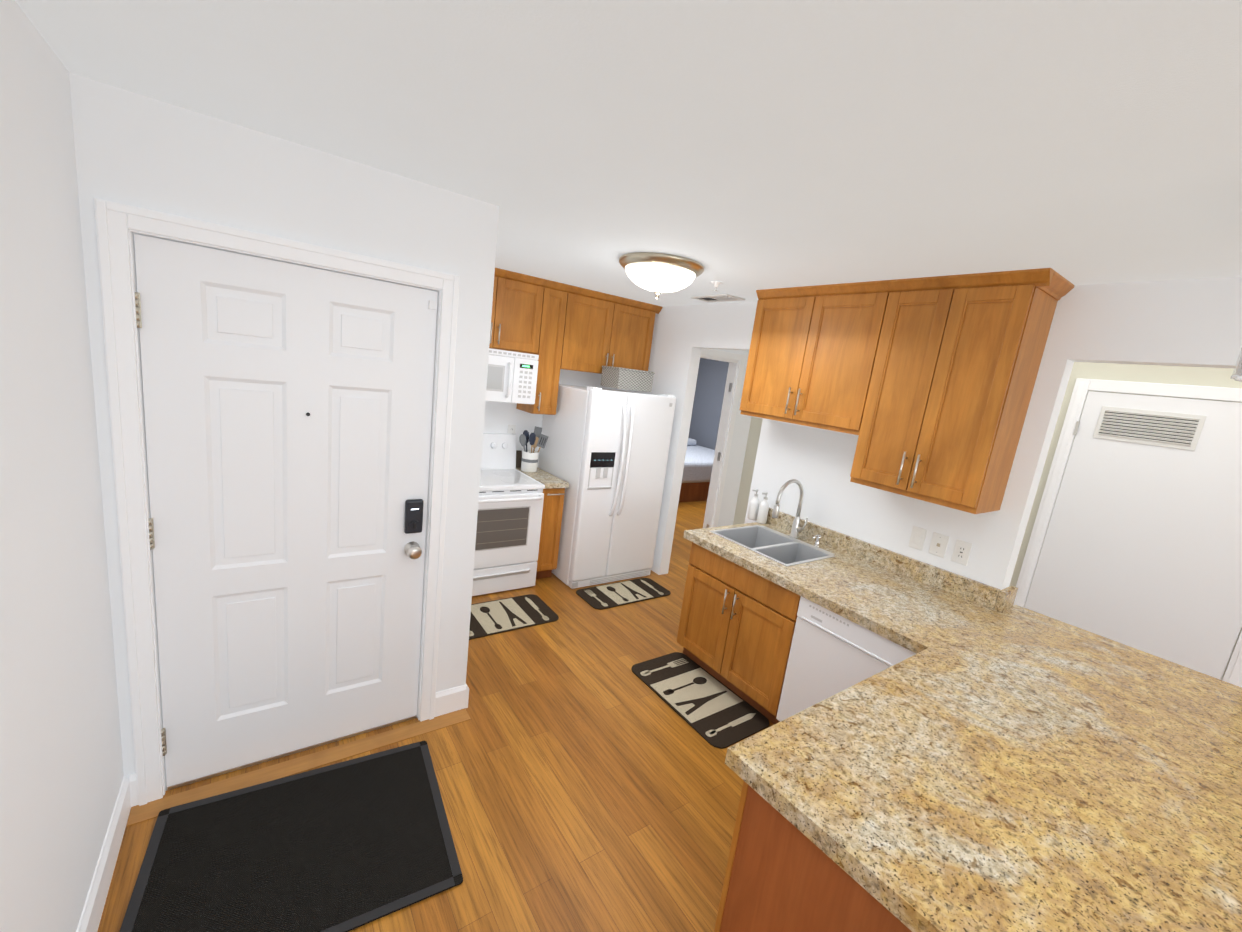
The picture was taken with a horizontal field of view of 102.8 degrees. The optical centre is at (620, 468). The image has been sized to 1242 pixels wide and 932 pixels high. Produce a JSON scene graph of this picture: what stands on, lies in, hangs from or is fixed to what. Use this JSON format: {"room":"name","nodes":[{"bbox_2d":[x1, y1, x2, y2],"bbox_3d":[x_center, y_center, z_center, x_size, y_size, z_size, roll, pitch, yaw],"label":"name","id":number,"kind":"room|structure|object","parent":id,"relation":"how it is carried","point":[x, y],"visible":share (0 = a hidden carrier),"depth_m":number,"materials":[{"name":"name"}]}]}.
{"room":"kitchen","nodes":[
{"label":"kitchen","id":0,"kind":"room"},
{"bbox_2d":[0,0,131,931],"bbox_3d":[-0.026,0.745,-0.784,0.120,2.424,6.330,-1,13,-36],"label":"wall","id":1,"kind":"structure","parent":0,"point":[72,147],"depth_m":1.23,"materials":[{"name":"paint"}]},
{"bbox_2d":[76,773,137,931],"bbox_3d":[-0.050,1.884,-0.599,0.030,0.130,6.180,-1,13,-36],"label":"baseboard","id":2,"kind":"structure","parent":1,"relation":"attached to","point":[127,798],"depth_m":1.58,"materials":[{"name":"white"}]},
{"bbox_2d":[76,75,467,773],"bbox_3d":[-1.277,0.049,2.015,1.140,2.424,0.170,-1,13,-36],"label":"wall","id":3,"kind":"structure","parent":0,"point":[141,151],"depth_m":1.67,"materials":[{"name":"paint"}]},
{"bbox_2d":[94,198,459,805],"bbox_3d":[-1.272,0.213,2.012,1.072,2.106,0.134,-1,13,-36],"label":"door frame","id":4,"kind":"structure","parent":3,"relation":"attached to","point":[119,226],"depth_m":1.73,"materials":[{"name":"white wood"}]},
{"bbox_2d":[134,234,437,789],"bbox_3d":[-1.261,0.257,1.987,0.932,2.027,0.109,-1,13,-36],"label":"entry door","id":5,"kind":"structure","parent":3,"relation":"in","point":[288,410],"depth_m":1.94,"materials":[{"name":"white"}]},
{"bbox_2d":[97,501,773,931],"bbox_3d":[1.407,1.368,3.492,7.430,0.050,11.200,-1,13,-36],"label":"floor","id":6,"kind":"structure","parent":0,"point":[589,779],"depth_m":2.17,"materials":[{"name":"brown wood"}]},
{"bbox_2d":[119,741,462,931],"bbox_3d":[-1.124,1.350,1.775,0.930,0.008,0.720,0,13,-31],"label":"mat","id":7,"kind":"object","parent":6,"relation":"on","point":[349,845],"visible":1,"depth_m":1.74,"materials":[{"name":"black plastic"}]},
{"bbox_2d":[126,708,470,826],"bbox_3d":[-1.286,1.260,2.168,1.244,0.003,0.089,-1,13,-36],"label":"board","id":8,"kind":"object","parent":6,"relation":"on","point":[147,811],"visible":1,"depth_m":2.10,"materials":[{"name":"brown wood"}]},
{"bbox_2d":[472,433,544,595],"bbox_3d":[-1.105,0.347,3.954,0.760,1.154,0.736,-1,13,-36],"label":"stove","id":9,"kind":"object","parent":6,"relation":"on","point":[510,509],"visible":0.44,"depth_m":3.83,"materials":[{"name":"white metal"}]},
{"bbox_2d":[469,594,558,639],"bbox_3d":[-0.859,1.046,3.533,0.750,0.010,0.440,-1,13,-36],"label":"area rug","id":10,"kind":"object","parent":6,"relation":"on","point":[489,618],"visible":0.67,"depth_m":3.54,"materials":[{"name":"fabric"}]},
{"bbox_2d":[536,488,564,578],"bbox_3d":[-0.752,0.493,4.303,0.208,0.824,0.654,-1,13,-36],"label":"base cabinet","id":11,"kind":"object","parent":6,"relation":"on","point":[552,513],"visible":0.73,"depth_m":4.08,"materials":[{"name":"brown wood"}]},
{"bbox_2d":[516,467,568,488],"bbox_3d":[-0.693,0.021,4.219,0.223,0.140,0.643,-1,13,-36],"label":"countertop","id":12,"kind":"structure","parent":11,"relation":"on","point":[547,480],"depth_m":4.08,"materials":[{"name":"stone"}]},
{"bbox_2d":[516,450,521,467],"bbox_3d":[-0.898,-0.080,4.369,0.056,0.147,0.037,-1,13,-36],"label":"trivet","id":13,"kind":"object","parent":12,"relation":"on","point":[518,458],"visible":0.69,"depth_m":4.36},
{"bbox_2d":[519,426,548,472],"bbox_3d":[-0.763,-0.165,4.272,0.268,0.385,0.141,-1,13,-36],"label":"utensil crock","id":14,"kind":"object","parent":12,"relation":"on","point":[535,439],"visible":1,"depth_m":4.24,"materials":[{"name":"white ceramic"}]},
{"bbox_2d":[538,384,675,588],"bbox_3d":[-0.169,0.108,4.449,0.850,1.651,0.879,-1,13,-36],"label":"refrigerator","id":15,"kind":"object","parent":6,"relation":"on","point":[603,452],"visible":1,"depth_m":4.12,"materials":[{"name":"white metal"}]},
{"bbox_2d":[601,366,654,391],"bbox_3d":[0.053,-0.768,4.273,0.375,0.174,0.275,-1,13,-36],"label":"basket","id":16,"kind":"object","parent":15,"relation":"on","point":[625,378],"visible":1,"depth_m":4.17,"materials":[{"name":"beige wicker"}]},
{"bbox_2d":[576,578,670,609],"bbox_3d":[0.029,1.038,4.148,0.780,0.010,0.360,-1,13,-36],"label":"area rug","id":17,"kind":"object","parent":6,"relation":"on","point":[607,596],"visible":1,"depth_m":4.12,"materials":[{"name":"fabric"}]},
{"bbox_2d":[679,438,714,502],"bbox_3d":[0.985,-0.058,8.504,1.980,0.740,1.930,-1,13,-36],"label":"bed","id":18,"kind":"object","parent":6,"relation":"on","point":[697,472],"visible":0.06,"depth_m":7.56,"materials":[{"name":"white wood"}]},
{"bbox_2d":[631,652,768,748],"bbox_3d":[0.443,1.327,2.921,0.440,0.010,0.780,-1,13,-36],"label":"area rug","id":19,"kind":"object","parent":6,"relation":"on","point":[709,708],"visible":1,"depth_m":2.86,"materials":[{"name":"fabric"}]},
{"bbox_2d":[677,542,800,724],"bbox_3d":[0.927,0.933,3.110,0.820,0.824,0.810,-1,13,-36],"label":"base cabinet","id":20,"kind":"object","parent":6,"relation":"on","point":[737,623],"visible":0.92,"depth_m":2.83,"materials":[{"name":"brown wood"}]},
{"bbox_2d":[711,522,758,529],"bbox_3d":[0.743,0.419,3.350,0.390,0.039,0.080,-1,13,-36],"label":"countertop","id":21,"kind":"structure","parent":20,"relation":"on","point":[755,523],"depth_m":3.38,"materials":[{"name":"stone"}]},
{"bbox_2d":[683,522,1241,789],"bbox_3d":[1.439,0.690,2.417,0.840,0.047,2.470,-1,13,-36],"label":"countertop","id":22,"kind":"structure","parent":20,"relation":"on","point":[903,610],"depth_m":2.24,"materials":[{"name":"stone"}]},
{"bbox_2d":[747,489,759,519],"bbox_3d":[0.967,0.263,3.601,0.079,0.224,0.068,-1,13,-36],"label":"soap bottle","id":23,"kind":"object","parent":22,"relation":"on","point":[753,508],"visible":1,"depth_m":3.58,"materials":[{"name":"white plastic"}]},
{"bbox_2d":[757,492,768,523],"bbox_3d":[1.015,0.282,3.534,0.079,0.224,0.068,-1,13,-36],"label":"soap bottle","id":24,"kind":"object","parent":22,"relation":"on","point":[763,510],"visible":1,"depth_m":3.52,"materials":[{"name":"white plastic"}]},
{"bbox_2d":[710,525,834,565],"bbox_3d":[0.934,0.564,3.124,0.508,0.198,0.596,-1,13,-36],"label":"sink","id":25,"kind":"object","parent":22,"relation":"in","point":[779,547],"visible":0.31,"depth_m":3.17,"materials":[{"name":"silver metal"}]},
{"bbox_2d":[772,479,807,537],"bbox_3d":[1.091,0.267,3.178,0.296,0.396,0.103,-1,13,-36],"label":"faucet","id":26,"kind":"object","parent":22,"relation":"on","point":[796,528],"visible":1,"depth_m":3.23,"materials":[{"name":"metal"}]},
{"bbox_2d":[812,535,820,546],"bbox_3d":[1.238,0.460,3.150,0.082,0.075,0.040,-1,13,-36],"label":"soap dispenser","id":27,"kind":"object","parent":22,"relation":"on","point":[817,541],"visible":1,"depth_m":3.15,"materials":[{"name":"silver metal"}]},
{"bbox_2d":[714,781,911,931],"bbox_3d":[0.925,1.258,1.442,1.163,0.818,0.672,-1,13,-36],"label":"base cabinet","id":28,"kind":"object","parent":6,"relation":"on","point":[783,874],"visible":0.12,"depth_m":1.17,"materials":[{"name":"brown wood"}]},
{"bbox_2d":[725,642,1241,931],"bbox_3d":[1.041,0.865,1.253,1.170,0.047,1.010,-1,13,-36],"label":"countertop","id":29,"kind":"structure","parent":28,"relation":"on","point":[969,766],"depth_m":1.22,"materials":[{"name":"stone"}]},
{"bbox_2d":[943,614,1241,765],"bbox_3d":[1.844,0.850,1.831,0.390,0.039,1.010,-1,13,-36],"label":"countertop","id":30,"kind":"structure","parent":28,"relation":"on","point":[1210,727],"depth_m":1.88,"materials":[{"name":"stone"}]},
{"bbox_2d":[1011,605,1241,693],"bbox_3d":[2.343,0.843,2.191,0.002,0.039,1.010,-1,13,-36],"label":"countertop","id":31,"kind":"structure","parent":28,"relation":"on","point":[1054,622],"depth_m":2.21,"materials":[{"name":"stone"}]},
{"bbox_2d":[776,596,915,721],"bbox_3d":[1.336,1.090,2.554,0.791,0.817,0.596,-1,13,-36],"label":"dishwasher","id":32,"kind":"object","parent":6,"relation":"on","point":[831,653],"visible":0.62,"depth_m":2.38,"materials":[{"name":"white metal"}]},
{"bbox_2d":[440,197,498,690],"bbox_3d":[-1.238,-0.143,3.035,0.120,2.424,1.820,-1,13,-36],"label":"wall","id":33,"kind":"structure","parent":0,"point":[473,412],"depth_m":2.27,"materials":[{"name":"paint"}]},
{"bbox_2d":[451,684,468,708],"bbox_3d":[-0.969,1.112,2.802,0.015,0.130,0.615,-1,13,-36],"label":"baseboard","id":34,"kind":"structure","parent":33,"relation":"attached to","point":[461,693],"depth_m":2.54,"materials":[{"name":"white wood"}]},
{"bbox_2d":[488,369,627,462],"bbox_3d":[-0.922,-0.371,4.422,2.240,2.424,0.110,-1,13,-36],"label":"wall","id":35,"kind":"structure","parent":0,"point":[503,414],"depth_m":4.40,"materials":[{"name":"paint"}]},
{"bbox_2d":[507,424,515,433],"bbox_3d":[-0.956,-0.321,4.334,0.070,0.120,0.011,-1,13,-36],"label":"outlet","id":36,"kind":"object","parent":35,"relation":"attached to","point":[511,429],"visible":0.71,"depth_m":4.33,"materials":[{"name":"white plastic"}]},
{"bbox_2d":[489,268,662,414],"bbox_3d":[-0.651,-0.987,4.134,2.134,1.048,0.374,-1,13,-36],"label":"upper cabinet","id":37,"kind":"object","parent":35,"relation":"attached to","point":[556,327],"visible":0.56,"depth_m":4.07,"materials":[{"name":"brown wood"}]},
{"bbox_2d":[486,348,538,403],"bbox_3d":[-1.068,-0.736,3.882,0.756,0.398,0.407,-1,13,-36],"label":"over-the-range microwave","id":38,"kind":"object","parent":37,"relation":"attached to","point":[511,376],"visible":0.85,"depth_m":3.85,"materials":[{"name":"white"}]},
{"bbox_2d":[15,0,1241,306],"bbox_3d":[1.708,-1.043,3.026,7.430,0.050,11.200,-1,13,-36],"label":"ceiling","id":39,"kind":"structure","parent":0,"point":[743,148],"depth_m":1.22,"materials":[{"name":"paint"}]},
{"bbox_2d":[619,252,703,298],"bbox_3d":[0.217,-1.065,2.827,0.486,0.194,0.486,-1,13,-36],"label":"flush-mount ceiling light","id":40,"kind":"object","parent":39,"relation":"attached to","point":[657,274],"visible":1,"depth_m":2.67,"materials":[{"name":"white glass"}]},
{"bbox_2d":[710,281,722,290],"bbox_3d":[0.603,-1.151,3.146,0.080,0.052,0.080,-1,13,-36],"label":"sprinkler","id":41,"kind":"object","parent":39,"relation":"attached to","point":[716,283],"visible":1,"depth_m":3.13,"materials":[{"name":"white metal"}]},
{"bbox_2d":[690,294,744,301],"bbox_3d":[0.715,-1.263,3.689,0.190,0.012,0.380,-1,13,-36],"label":"ceiling vent","id":42,"kind":"object","parent":39,"relation":"in","point":[717,298],"visible":1,"depth_m":3.66,"materials":[{"name":"white metal"}]},
{"bbox_2d":[1230,348,1241,381],"bbox_3d":[1.712,-0.401,1.229,0.500,0.524,0.204,-1,13,-36],"label":"pendant light","id":43,"kind":"object","parent":39,"relation":"hanging from","point":[1237,376],"visible":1,"depth_m":1.39,"materials":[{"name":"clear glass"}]},
{"bbox_2d":[688,358,728,449],"bbox_3d":[2.417,-0.707,8.318,0.100,2.424,3.570,-1,13,-36],"label":"wall","id":44,"kind":"structure","parent":0,"point":[708,401],"depth_m":9.29,"materials":[{"name":"paint"}]},
{"bbox_2d":[712,349,751,526],"bbox_3d":[0.844,-0.281,5.094,1.170,2.424,0.110,-1,13,-36],"label":"wall","id":45,"kind":"structure","parent":0,"point":[741,464],"depth_m":5.37,"materials":[{"name":"beige paint"}]},
{"bbox_2d":[700,348,745,527],"bbox_3d":[0.726,-0.129,5.039,0.950,2.120,0.130,-1,13,-36],"label":"door frame","id":46,"kind":"structure","parent":45,"relation":"attached to","point":[734,360],"depth_m":5.20,"materials":[{"name":"white wood"}]},
{"bbox_2d":[628,277,1241,589],"bbox_3d":[2.327,0.510,1.958,0.110,2.424,8.110,-1,13,-36],"label":"wall","id":47,"kind":"structure","parent":0,"point":[1190,322],"depth_m":2.59,"materials":[{"name":"paint"}]},
{"bbox_2d":[766,508,1017,612],"bbox_3d":[1.529,0.498,3.065,0.170,0.104,1.465,-1,13,-36],"label":"backsplash","id":48,"kind":"structure","parent":47,"relation":"attached to","point":[988,596],"depth_m":2.79,"materials":[{"name":"stone"}]},
{"bbox_2d":[739,268,1074,513],"bbox_3d":[1.391,-0.463,2.827,0.366,1.082,1.525,-1,13,-36],"label":"upper cabinet","id":49,"kind":"object","parent":47,"relation":"attached to","point":[922,388],"visible":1,"depth_m":2.47,"materials":[{"name":"brown wood"}]},
{"bbox_2d":[908,526,926,550],"bbox_3d":[1.660,0.392,2.778,0.010,0.122,0.074,-1,13,-36],"label":"outlet","id":50,"kind":"object","parent":47,"relation":"attached to","point":[918,535],"depth_m":2.77,"materials":[{"name":"white plastic"}]},
{"bbox_2d":[928,532,948,557],"bbox_3d":[1.724,0.417,2.691,0.007,0.122,0.080,-1,13,-36],"label":"outlet","id":51,"kind":"object","parent":47,"relation":"attached to","point":[939,542],"depth_m":2.69,"materials":[{"name":"white plastic"}]},
{"bbox_2d":[951,539,972,565],"bbox_3d":[1.787,0.442,2.603,0.009,0.122,0.074,-1,13,-36],"label":"outlet","id":52,"kind":"object","parent":47,"relation":"attached to","point":[961,551],"depth_m":2.60,"materials":[{"name":"white plastic"}]},
{"bbox_2d":[732,362,1241,679],"bbox_3d":[3.533,0.550,2.527,0.110,2.424,7.610,-1,13,-36],"label":"wall","id":53,"kind":"structure","parent":0,"point":[1181,375],"depth_m":3.18,"materials":[{"name":"beige paint"}]},
{"bbox_2d":[1013,378,1241,686],"bbox_3d":[3.114,0.567,2.990,0.027,2.115,1.044,-1,13,-36],"label":"hall door","id":54,"kind":"structure","parent":53,"relation":"in","point":[1141,549],"depth_m":2.95,"materials":[{"name":"white"}]}
]}

